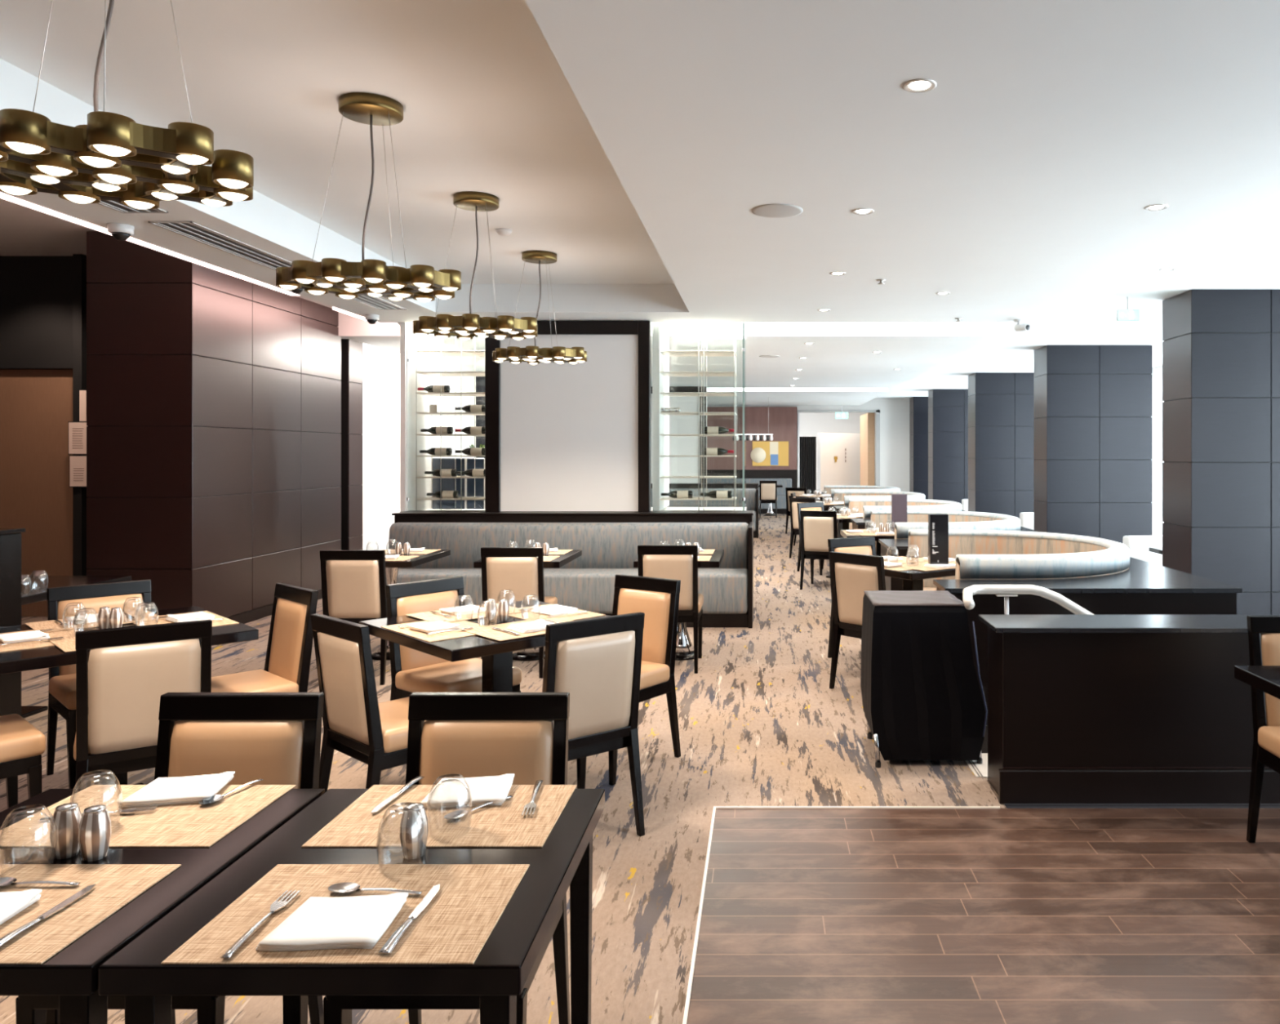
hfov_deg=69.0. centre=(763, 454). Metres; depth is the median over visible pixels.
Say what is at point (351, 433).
panelling
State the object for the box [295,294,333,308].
ceiling
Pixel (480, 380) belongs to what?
panelling
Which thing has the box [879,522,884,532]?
shaker
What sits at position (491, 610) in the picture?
shaker
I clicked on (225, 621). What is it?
placemat
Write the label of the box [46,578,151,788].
dining chair
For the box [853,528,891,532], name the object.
placemat
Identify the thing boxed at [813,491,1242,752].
partition
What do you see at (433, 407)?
card
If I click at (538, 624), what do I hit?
napkin
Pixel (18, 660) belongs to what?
dining table
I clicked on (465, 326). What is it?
chandelier
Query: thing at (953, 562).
placemat
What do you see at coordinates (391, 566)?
dining table
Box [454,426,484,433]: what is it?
wine bottle
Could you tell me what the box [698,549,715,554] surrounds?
placemat
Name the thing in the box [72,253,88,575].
trim
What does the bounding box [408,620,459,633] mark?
napkin
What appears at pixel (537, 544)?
shaker
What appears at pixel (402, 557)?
placemat
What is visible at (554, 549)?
napkin
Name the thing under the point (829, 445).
wall
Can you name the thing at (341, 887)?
spoon
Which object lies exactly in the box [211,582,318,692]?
dining chair
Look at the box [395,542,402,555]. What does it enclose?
shaker
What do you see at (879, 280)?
sprinkler head
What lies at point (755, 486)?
wall
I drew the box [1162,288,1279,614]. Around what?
column
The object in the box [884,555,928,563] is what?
placemat
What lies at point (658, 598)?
dining chair
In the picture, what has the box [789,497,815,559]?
dining chair
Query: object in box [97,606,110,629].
shaker
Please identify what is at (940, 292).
recessed light
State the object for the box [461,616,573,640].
placemat
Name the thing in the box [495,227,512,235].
smoke detector
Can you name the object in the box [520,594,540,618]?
glass tumbler
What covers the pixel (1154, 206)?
recessed light
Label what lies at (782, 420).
panelling
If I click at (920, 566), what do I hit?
placemat
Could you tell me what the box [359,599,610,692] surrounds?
dining table
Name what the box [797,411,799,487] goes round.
trim
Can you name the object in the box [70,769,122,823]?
glass tumbler
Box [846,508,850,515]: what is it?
shaker
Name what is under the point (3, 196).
trim
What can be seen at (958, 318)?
sprinkler head
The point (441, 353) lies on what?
shelf
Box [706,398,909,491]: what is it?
wall
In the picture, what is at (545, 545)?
shaker
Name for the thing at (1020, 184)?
ceiling
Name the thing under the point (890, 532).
napkin
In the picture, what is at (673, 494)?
wine bottle
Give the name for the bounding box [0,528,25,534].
countertop
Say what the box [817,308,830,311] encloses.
recessed light
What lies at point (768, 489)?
dining chair
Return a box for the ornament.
[661,407,680,412]
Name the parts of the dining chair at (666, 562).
panel, frame, seat frame, leg, seat, leg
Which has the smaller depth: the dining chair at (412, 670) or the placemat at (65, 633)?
the placemat at (65, 633)
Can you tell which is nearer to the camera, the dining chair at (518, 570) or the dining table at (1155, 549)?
the dining chair at (518, 570)
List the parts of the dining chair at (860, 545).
leg, frame, backrest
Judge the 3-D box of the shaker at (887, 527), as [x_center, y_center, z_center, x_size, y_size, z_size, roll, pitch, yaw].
[1.180,0.700,8.770,0.051,0.094,0.051,0,0,-23]
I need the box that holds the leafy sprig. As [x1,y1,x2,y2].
[469,444,484,447]
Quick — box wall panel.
[484,320,651,511]
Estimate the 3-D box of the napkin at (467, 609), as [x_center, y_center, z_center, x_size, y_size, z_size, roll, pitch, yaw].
[-1.416,0.733,4.346,0.158,0.019,0.181,0,0,44]
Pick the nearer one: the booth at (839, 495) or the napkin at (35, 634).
the napkin at (35, 634)
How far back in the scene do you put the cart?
4.42 m
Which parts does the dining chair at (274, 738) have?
leg, seat frame, leg, leg, backrest, frame, leg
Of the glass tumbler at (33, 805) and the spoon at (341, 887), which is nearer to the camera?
the spoon at (341, 887)
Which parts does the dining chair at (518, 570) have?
panel, frame, leg, seat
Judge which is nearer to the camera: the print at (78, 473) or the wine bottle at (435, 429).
the print at (78, 473)
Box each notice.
[67,421,88,454]
[69,454,86,487]
[79,389,86,422]
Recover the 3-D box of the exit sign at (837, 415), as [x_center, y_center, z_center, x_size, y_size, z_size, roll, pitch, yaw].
[2.000,-1.105,23.692,0.340,0.390,0.055,0,0,0]
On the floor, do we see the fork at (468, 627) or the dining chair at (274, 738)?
the dining chair at (274, 738)
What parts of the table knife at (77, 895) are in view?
handle, blade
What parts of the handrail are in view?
post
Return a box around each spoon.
[0,876,80,886]
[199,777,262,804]
[328,882,422,894]
[444,795,512,818]
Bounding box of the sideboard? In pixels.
[0,528,25,715]
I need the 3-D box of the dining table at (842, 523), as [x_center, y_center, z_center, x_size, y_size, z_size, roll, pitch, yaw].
[0.960,1.125,11.150,0.720,0.750,0.720,0,0,-35]
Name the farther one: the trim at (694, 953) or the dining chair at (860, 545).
the dining chair at (860, 545)
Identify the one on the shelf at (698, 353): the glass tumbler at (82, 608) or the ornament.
the ornament
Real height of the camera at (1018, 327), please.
0.123 m
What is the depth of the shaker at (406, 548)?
6.83 m
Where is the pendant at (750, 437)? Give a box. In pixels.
[732,396,773,440]
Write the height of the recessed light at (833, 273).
0.008 m
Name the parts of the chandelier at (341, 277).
cord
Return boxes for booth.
[823,484,900,497]
[834,490,925,511]
[848,497,962,529]
[871,509,1020,538]
[908,528,1129,590]
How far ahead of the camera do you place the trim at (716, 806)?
3.90 m
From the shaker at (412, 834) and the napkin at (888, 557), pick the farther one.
the napkin at (888, 557)
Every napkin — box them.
[0,630,49,643]
[0,888,41,924]
[65,613,97,624]
[118,771,235,807]
[165,611,215,622]
[255,892,408,951]
[385,554,399,559]
[401,547,424,551]
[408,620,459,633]
[421,773,514,808]
[439,604,484,615]
[507,618,554,633]
[530,604,577,615]
[549,547,557,551]
[845,529,863,533]
[848,514,862,517]
[850,512,862,515]
[867,527,885,530]
[875,531,894,534]
[883,555,902,560]
[884,561,902,567]
[923,556,955,561]
[923,563,955,568]
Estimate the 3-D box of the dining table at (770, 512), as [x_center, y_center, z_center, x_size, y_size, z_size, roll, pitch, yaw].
[0.150,1.125,22.600,0.600,0.750,0.800,0,0,0]
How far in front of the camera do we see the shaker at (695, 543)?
6.83 m
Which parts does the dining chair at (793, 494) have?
frame, leg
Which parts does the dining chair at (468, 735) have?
leg, leg, seat frame, backrest, frame, leg, leg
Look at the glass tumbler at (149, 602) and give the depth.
3.94 m
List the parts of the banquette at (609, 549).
seat, backrest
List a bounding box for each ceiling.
[0,0,674,284]
[0,0,1279,322]
[0,198,97,255]
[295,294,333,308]
[337,311,996,387]
[706,387,888,405]
[875,192,1279,398]
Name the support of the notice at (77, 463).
attached to the wall at (36, 291)
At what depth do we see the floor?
3.26 m
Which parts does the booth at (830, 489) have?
backrest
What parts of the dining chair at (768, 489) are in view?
leg, seat frame, panel, frame, leg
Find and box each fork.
[0,636,63,644]
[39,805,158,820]
[53,619,69,626]
[220,890,300,959]
[426,626,473,635]
[430,611,453,617]
[518,604,550,610]
[521,779,542,815]
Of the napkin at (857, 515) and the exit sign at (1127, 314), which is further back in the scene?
the napkin at (857, 515)
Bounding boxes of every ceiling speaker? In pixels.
[751,203,803,217]
[759,355,779,357]
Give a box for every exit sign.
[835,412,848,418]
[1115,297,1139,320]
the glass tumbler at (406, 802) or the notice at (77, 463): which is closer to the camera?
the glass tumbler at (406, 802)
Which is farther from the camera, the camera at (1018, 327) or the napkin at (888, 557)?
the camera at (1018, 327)
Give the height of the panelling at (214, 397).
3.300 m
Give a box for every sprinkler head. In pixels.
[876,279,885,284]
[955,317,962,321]
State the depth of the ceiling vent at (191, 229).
5.55 m
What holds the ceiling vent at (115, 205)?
in the ceiling at (1020, 184)
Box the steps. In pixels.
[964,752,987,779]
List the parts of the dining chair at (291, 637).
seat, backrest, frame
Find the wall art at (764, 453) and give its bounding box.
[750,440,788,466]
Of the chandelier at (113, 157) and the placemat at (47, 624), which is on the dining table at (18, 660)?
the placemat at (47, 624)
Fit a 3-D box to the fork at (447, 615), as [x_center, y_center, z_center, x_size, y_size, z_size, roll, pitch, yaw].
[-1.493,0.737,4.252,0.205,0.007,0.025,0,0,44]
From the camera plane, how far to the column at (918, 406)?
23.40 m
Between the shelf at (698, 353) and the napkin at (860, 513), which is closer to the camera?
the shelf at (698, 353)
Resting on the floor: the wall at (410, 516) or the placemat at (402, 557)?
the wall at (410, 516)
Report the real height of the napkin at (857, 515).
0.019 m
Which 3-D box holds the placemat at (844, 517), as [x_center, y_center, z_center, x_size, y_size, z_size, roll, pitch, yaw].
[1.069,0.745,10.994,0.460,0.003,0.326,0,0,-35]
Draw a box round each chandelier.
[0,0,253,208]
[275,92,461,302]
[412,191,537,340]
[492,249,586,364]
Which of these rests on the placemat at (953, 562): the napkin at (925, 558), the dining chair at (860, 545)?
the napkin at (925, 558)
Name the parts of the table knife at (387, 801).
blade, handle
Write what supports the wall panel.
on the wall at (410, 516)
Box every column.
[909,396,928,499]
[928,388,968,503]
[968,372,1035,518]
[1033,345,1152,542]
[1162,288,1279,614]
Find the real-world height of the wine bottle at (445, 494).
0.076 m
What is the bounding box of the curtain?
[799,436,816,494]
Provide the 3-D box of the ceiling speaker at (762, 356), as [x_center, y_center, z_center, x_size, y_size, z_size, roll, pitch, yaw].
[0.070,-1.278,12.000,0.270,0.007,0.270,0,0,0]
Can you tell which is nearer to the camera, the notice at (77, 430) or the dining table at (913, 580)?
the dining table at (913, 580)
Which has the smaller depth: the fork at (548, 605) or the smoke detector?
the fork at (548, 605)
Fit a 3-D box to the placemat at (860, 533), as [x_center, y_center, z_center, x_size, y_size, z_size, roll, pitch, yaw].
[1.120,0.745,8.610,0.460,0.003,0.326,0,0,0]
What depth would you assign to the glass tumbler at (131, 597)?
4.09 m
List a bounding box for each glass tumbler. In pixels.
[0,804,57,875]
[28,569,48,589]
[62,602,87,629]
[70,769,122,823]
[72,608,98,635]
[122,596,145,622]
[134,601,158,623]
[376,801,426,871]
[426,773,472,836]
[453,595,474,619]
[477,600,497,626]
[497,589,515,613]
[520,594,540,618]
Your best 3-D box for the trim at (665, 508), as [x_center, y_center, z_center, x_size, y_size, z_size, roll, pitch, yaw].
[-1.830,1.035,9.485,3.280,0.930,0.930,0,0,0]
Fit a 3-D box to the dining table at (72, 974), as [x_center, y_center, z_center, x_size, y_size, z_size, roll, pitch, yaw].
[-1.295,1.125,1.708,0.620,0.750,0.720,0,0,0]
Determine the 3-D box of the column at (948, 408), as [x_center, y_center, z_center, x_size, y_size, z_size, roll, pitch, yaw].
[4.510,0.165,21.000,1.420,3.270,0.600,0,0,0]
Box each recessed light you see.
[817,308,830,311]
[829,271,845,275]
[851,208,873,214]
[902,78,936,93]
[935,291,950,294]
[1144,204,1168,210]
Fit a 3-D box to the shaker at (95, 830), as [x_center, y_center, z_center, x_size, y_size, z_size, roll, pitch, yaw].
[-1.245,0.703,1.712,0.051,0.094,0.051,0,0,0]
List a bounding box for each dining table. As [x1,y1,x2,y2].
[0,605,258,784]
[0,788,324,1023]
[21,575,131,718]
[98,788,604,1023]
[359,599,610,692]
[371,549,450,660]
[473,549,582,661]
[633,549,724,660]
[758,484,782,515]
[788,495,831,501]
[823,502,844,511]
[826,513,862,577]
[840,529,894,555]
[884,555,955,591]
[1148,546,1162,554]
[1234,665,1279,698]
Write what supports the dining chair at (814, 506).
on the floor
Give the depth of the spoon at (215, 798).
1.99 m
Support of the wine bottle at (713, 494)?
on the shelf at (698, 353)
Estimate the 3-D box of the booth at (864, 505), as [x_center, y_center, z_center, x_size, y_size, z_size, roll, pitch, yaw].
[1.821,1.049,11.620,1.321,0.902,1.962,0,0,0]
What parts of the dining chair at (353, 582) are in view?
panel, frame, leg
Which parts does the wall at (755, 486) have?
panel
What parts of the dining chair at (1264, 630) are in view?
leg, frame, seat frame, seat, backrest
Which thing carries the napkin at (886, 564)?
on the placemat at (894, 568)
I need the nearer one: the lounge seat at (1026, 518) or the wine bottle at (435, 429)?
the wine bottle at (435, 429)
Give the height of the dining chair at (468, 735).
0.876 m
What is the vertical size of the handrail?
1.156 m
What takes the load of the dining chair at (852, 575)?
on the floor
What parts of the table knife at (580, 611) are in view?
blade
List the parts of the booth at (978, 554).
seat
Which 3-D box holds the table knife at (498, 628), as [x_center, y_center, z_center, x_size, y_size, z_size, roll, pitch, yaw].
[-1.083,0.737,3.850,0.218,0.007,0.019,0,0,44]
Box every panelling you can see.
[86,231,341,623]
[340,338,362,550]
[475,376,484,457]
[706,406,796,487]
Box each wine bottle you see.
[417,385,450,391]
[419,447,452,455]
[420,426,453,433]
[424,468,457,476]
[426,490,459,497]
[454,404,484,412]
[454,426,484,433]
[454,447,484,455]
[457,468,484,476]
[661,490,692,497]
[700,490,732,497]
[702,426,733,433]
[702,447,733,455]
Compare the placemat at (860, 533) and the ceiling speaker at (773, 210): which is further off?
the placemat at (860, 533)
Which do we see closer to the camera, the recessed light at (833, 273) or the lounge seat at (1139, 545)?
the recessed light at (833, 273)
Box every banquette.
[386,522,748,626]
[651,488,756,537]
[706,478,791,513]
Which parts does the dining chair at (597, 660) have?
leg, frame, panel, seat frame, leg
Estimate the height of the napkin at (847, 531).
0.019 m
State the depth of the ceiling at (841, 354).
11.19 m
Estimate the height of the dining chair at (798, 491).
0.876 m
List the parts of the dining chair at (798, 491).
leg, panel, frame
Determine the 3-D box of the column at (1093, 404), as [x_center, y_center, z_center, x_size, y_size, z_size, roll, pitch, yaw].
[4.510,0.165,12.660,1.420,3.270,0.600,0,0,0]
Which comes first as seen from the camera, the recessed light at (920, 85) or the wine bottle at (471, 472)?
the recessed light at (920, 85)
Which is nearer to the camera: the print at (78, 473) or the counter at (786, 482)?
the print at (78, 473)
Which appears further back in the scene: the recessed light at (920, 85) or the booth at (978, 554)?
the booth at (978, 554)
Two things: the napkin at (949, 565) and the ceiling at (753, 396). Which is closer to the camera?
the napkin at (949, 565)
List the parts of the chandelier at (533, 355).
cord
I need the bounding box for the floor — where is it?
[0,513,1279,1023]
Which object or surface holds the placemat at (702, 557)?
on the dining table at (684, 647)
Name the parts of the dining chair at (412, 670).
leg, frame, backrest, seat frame, seat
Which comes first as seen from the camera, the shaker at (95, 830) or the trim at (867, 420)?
the shaker at (95, 830)
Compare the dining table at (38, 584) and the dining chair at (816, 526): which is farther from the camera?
the dining chair at (816, 526)
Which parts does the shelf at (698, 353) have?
suspension rod, suspension rod, suspension rod, suspension rod, suspension rod, suspension rod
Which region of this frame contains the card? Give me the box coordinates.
[429,404,437,412]
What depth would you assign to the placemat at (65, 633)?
3.63 m
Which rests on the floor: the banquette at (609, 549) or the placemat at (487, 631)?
the banquette at (609, 549)
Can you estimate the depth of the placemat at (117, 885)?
1.55 m
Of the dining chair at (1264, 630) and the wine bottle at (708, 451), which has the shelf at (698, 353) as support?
the wine bottle at (708, 451)
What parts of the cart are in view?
leg, leg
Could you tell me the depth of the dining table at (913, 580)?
5.95 m
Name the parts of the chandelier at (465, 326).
cord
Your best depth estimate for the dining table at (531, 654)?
6.71 m
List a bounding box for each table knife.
[0,883,96,946]
[123,612,135,618]
[370,775,425,813]
[378,884,439,954]
[398,619,447,626]
[491,626,520,635]
[546,610,587,617]
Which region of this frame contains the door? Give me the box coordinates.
[0,368,72,616]
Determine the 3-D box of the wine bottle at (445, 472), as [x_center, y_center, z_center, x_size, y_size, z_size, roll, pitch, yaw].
[-3.205,0.182,9.120,0.310,0.076,0.076,0,0,0]
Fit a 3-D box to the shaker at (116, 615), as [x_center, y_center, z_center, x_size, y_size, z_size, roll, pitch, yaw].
[-2.760,0.700,3.920,0.051,0.094,0.051,0,0,-40]
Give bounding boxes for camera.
[106,222,134,240]
[290,288,303,293]
[364,313,379,324]
[1013,319,1031,331]
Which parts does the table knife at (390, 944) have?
handle, blade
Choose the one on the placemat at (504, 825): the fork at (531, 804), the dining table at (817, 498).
the fork at (531, 804)
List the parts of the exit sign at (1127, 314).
stem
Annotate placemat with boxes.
[0,629,78,652]
[0,784,295,847]
[0,863,181,964]
[24,609,165,632]
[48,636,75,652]
[133,610,239,626]
[160,863,529,964]
[301,784,577,847]
[380,549,439,554]
[381,620,485,641]
[385,555,419,560]
[405,603,529,622]
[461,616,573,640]
[508,603,605,620]
[543,555,559,561]
[548,549,573,554]
[697,555,711,560]
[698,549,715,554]
[836,515,862,518]
[842,530,859,534]
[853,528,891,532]
[857,532,894,535]
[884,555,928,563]
[884,563,914,570]
[897,562,955,571]
[911,556,955,563]
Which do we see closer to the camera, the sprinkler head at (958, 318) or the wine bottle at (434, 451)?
the sprinkler head at (958, 318)
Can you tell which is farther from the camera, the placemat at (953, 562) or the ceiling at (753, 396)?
the ceiling at (753, 396)
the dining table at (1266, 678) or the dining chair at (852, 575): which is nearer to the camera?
the dining table at (1266, 678)
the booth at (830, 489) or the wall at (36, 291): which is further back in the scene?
the booth at (830, 489)
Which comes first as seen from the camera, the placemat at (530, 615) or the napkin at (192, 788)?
the napkin at (192, 788)
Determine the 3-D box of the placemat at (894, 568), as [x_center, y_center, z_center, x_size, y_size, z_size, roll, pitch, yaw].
[0.864,0.749,6.191,0.326,0.003,0.460,0,0,-35]
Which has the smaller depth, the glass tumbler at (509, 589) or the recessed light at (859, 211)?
the glass tumbler at (509, 589)
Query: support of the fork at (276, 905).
on the placemat at (455, 926)
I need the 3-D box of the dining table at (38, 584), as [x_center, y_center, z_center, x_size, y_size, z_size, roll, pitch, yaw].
[-4.350,1.125,5.250,0.880,0.750,0.880,0,0,0]
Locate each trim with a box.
[0,191,299,295]
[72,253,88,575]
[332,306,377,322]
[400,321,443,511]
[426,506,746,510]
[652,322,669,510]
[682,806,715,1023]
[715,806,999,808]
[797,409,879,485]
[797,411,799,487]
[860,413,875,485]
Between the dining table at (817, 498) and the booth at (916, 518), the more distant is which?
the dining table at (817, 498)
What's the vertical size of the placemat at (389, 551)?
0.003 m
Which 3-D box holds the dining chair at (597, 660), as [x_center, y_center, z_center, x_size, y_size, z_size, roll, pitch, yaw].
[-0.788,1.062,3.679,0.430,0.876,0.503,0,0,-41]
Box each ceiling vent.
[97,200,168,213]
[148,221,292,270]
[351,295,407,309]
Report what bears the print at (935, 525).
attached to the menu stand at (938, 523)
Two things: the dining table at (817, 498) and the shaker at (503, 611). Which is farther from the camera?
the dining table at (817, 498)
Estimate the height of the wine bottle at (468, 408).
0.076 m
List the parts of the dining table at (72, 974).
leg, leg, leg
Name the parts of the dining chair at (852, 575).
leg, seat frame, panel, frame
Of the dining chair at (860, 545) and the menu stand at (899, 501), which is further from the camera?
the menu stand at (899, 501)
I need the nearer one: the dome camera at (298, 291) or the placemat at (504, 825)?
the placemat at (504, 825)
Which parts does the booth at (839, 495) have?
backrest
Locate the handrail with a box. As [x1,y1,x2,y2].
[962,584,1093,614]
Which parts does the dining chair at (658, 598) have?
leg, backrest, frame, seat frame, seat, leg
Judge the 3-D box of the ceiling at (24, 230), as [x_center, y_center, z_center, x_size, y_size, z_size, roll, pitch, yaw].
[-6.115,-1.910,3.225,4.770,0.180,13.450,0,0,0]
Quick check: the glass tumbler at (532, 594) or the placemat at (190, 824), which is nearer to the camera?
the placemat at (190, 824)
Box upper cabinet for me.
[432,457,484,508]
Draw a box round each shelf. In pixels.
[415,333,484,510]
[660,322,736,510]
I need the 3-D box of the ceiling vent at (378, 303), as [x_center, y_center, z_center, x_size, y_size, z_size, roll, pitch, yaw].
[-3.260,-1.277,7.425,0.240,0.010,1.350,0,0,0]
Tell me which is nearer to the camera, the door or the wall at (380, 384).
the door
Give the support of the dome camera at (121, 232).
attached to the ceiling at (1020, 184)
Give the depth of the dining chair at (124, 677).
3.33 m
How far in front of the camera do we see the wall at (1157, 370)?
15.43 m
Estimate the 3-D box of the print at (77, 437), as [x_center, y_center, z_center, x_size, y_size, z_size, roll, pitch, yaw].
[-6.215,-0.145,8.335,0.101,0.181,0.001,0,0,0]
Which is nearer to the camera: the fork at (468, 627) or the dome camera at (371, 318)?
the fork at (468, 627)
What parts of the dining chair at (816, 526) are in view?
leg, leg, seat frame, panel, frame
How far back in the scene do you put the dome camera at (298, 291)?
6.83 m
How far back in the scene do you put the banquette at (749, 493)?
16.92 m
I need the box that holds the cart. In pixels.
[860,590,987,767]
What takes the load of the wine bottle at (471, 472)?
on the shelf at (441, 353)
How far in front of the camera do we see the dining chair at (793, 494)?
15.06 m
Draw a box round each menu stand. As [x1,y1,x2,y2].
[890,493,906,532]
[928,513,948,564]
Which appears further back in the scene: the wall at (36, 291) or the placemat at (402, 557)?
the wall at (36, 291)
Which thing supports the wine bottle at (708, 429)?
on the shelf at (698, 353)
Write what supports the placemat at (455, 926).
on the dining table at (500, 973)
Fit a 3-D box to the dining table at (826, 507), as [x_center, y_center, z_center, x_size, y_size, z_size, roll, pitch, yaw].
[0.950,1.125,14.000,0.720,0.750,0.720,0,0,-35]
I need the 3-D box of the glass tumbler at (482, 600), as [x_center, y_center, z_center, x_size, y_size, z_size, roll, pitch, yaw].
[-1.198,0.689,3.990,0.086,0.108,0.086,0,0,0]
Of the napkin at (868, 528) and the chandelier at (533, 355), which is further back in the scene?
the napkin at (868, 528)
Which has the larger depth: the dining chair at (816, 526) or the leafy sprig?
the dining chair at (816, 526)
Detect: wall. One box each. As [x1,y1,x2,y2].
[0,255,72,368]
[361,342,475,550]
[391,510,753,628]
[651,483,758,537]
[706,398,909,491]
[799,413,866,490]
[817,432,860,491]
[1152,365,1162,374]
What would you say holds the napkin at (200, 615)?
on the placemat at (225, 621)
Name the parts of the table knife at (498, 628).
blade, handle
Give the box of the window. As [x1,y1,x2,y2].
[1152,373,1164,534]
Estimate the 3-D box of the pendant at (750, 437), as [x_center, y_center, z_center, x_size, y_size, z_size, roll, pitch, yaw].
[-0.252,-0.790,20.500,0.904,0.980,0.068,0,0,0]
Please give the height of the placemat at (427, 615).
0.003 m
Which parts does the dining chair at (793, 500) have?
leg, panel, frame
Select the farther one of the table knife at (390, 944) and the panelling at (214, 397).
the panelling at (214, 397)
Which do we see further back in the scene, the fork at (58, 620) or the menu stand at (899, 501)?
the menu stand at (899, 501)
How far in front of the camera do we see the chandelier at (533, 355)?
6.92 m
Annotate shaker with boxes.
[49,802,81,858]
[78,804,111,861]
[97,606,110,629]
[108,607,123,628]
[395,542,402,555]
[399,802,428,858]
[403,542,410,555]
[484,599,497,620]
[497,599,509,621]
[534,542,541,546]
[542,542,549,555]
[693,542,699,555]
[841,508,845,515]
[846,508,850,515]
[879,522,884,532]
[884,522,890,532]
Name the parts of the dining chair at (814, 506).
leg, frame, backrest, leg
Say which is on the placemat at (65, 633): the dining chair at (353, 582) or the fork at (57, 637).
the fork at (57, 637)
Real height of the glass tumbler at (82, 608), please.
0.108 m
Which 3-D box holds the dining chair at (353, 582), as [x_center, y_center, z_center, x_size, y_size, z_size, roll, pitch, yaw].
[-2.685,1.062,6.225,0.430,0.876,0.503,0,0,-1]
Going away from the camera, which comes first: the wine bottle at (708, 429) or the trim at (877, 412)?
the wine bottle at (708, 429)
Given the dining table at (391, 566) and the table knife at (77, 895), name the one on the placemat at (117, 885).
the table knife at (77, 895)
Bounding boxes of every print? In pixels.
[72,432,83,448]
[73,467,84,480]
[932,522,938,561]
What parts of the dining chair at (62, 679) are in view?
leg, seat, seat frame, leg, frame, backrest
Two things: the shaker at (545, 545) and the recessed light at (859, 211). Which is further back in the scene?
the shaker at (545, 545)
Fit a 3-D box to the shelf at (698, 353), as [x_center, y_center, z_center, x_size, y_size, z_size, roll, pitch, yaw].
[-0.680,-0.500,9.238,0.800,2.100,0.432,0,0,0]
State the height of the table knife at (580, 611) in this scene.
0.007 m
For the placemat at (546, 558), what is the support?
on the dining table at (531, 654)
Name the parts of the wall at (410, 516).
panel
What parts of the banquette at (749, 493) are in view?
backrest, seat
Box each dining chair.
[0,713,45,808]
[15,692,324,1023]
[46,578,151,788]
[73,619,212,788]
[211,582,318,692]
[310,613,426,791]
[319,550,387,684]
[323,692,570,1023]
[385,575,521,768]
[480,546,557,678]
[542,612,644,836]
[608,573,680,785]
[637,545,703,673]
[759,480,777,517]
[785,487,806,533]
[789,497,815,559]
[790,492,796,546]
[796,502,824,575]
[800,510,837,589]
[827,536,875,657]
[829,551,885,688]
[1246,614,1279,842]
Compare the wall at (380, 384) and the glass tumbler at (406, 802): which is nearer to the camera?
the glass tumbler at (406, 802)
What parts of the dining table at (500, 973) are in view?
leg, leg, leg, leg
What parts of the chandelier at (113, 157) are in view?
cord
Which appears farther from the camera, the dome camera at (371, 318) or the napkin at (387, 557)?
the dome camera at (371, 318)
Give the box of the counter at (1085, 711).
[978,614,1279,808]
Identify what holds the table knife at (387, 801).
on the placemat at (504, 825)
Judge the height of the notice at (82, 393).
0.296 m
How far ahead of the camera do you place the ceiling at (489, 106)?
4.09 m
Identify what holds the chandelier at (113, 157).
hanging from the ceiling at (489, 106)
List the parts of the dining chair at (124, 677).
seat, leg, leg, seat frame, panel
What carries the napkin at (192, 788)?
on the placemat at (190, 824)
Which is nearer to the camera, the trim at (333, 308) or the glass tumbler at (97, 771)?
the glass tumbler at (97, 771)
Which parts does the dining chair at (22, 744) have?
leg, seat frame, seat, leg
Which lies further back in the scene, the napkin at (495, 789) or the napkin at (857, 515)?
the napkin at (857, 515)
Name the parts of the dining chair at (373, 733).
leg, panel, frame, seat frame, leg, seat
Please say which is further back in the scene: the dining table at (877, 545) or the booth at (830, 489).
the booth at (830, 489)
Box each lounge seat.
[961,498,968,511]
[1019,511,1033,529]
[1122,534,1162,565]
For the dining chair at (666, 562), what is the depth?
6.31 m
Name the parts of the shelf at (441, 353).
suspension rod, suspension rod, suspension rod, suspension rod, suspension rod, suspension rod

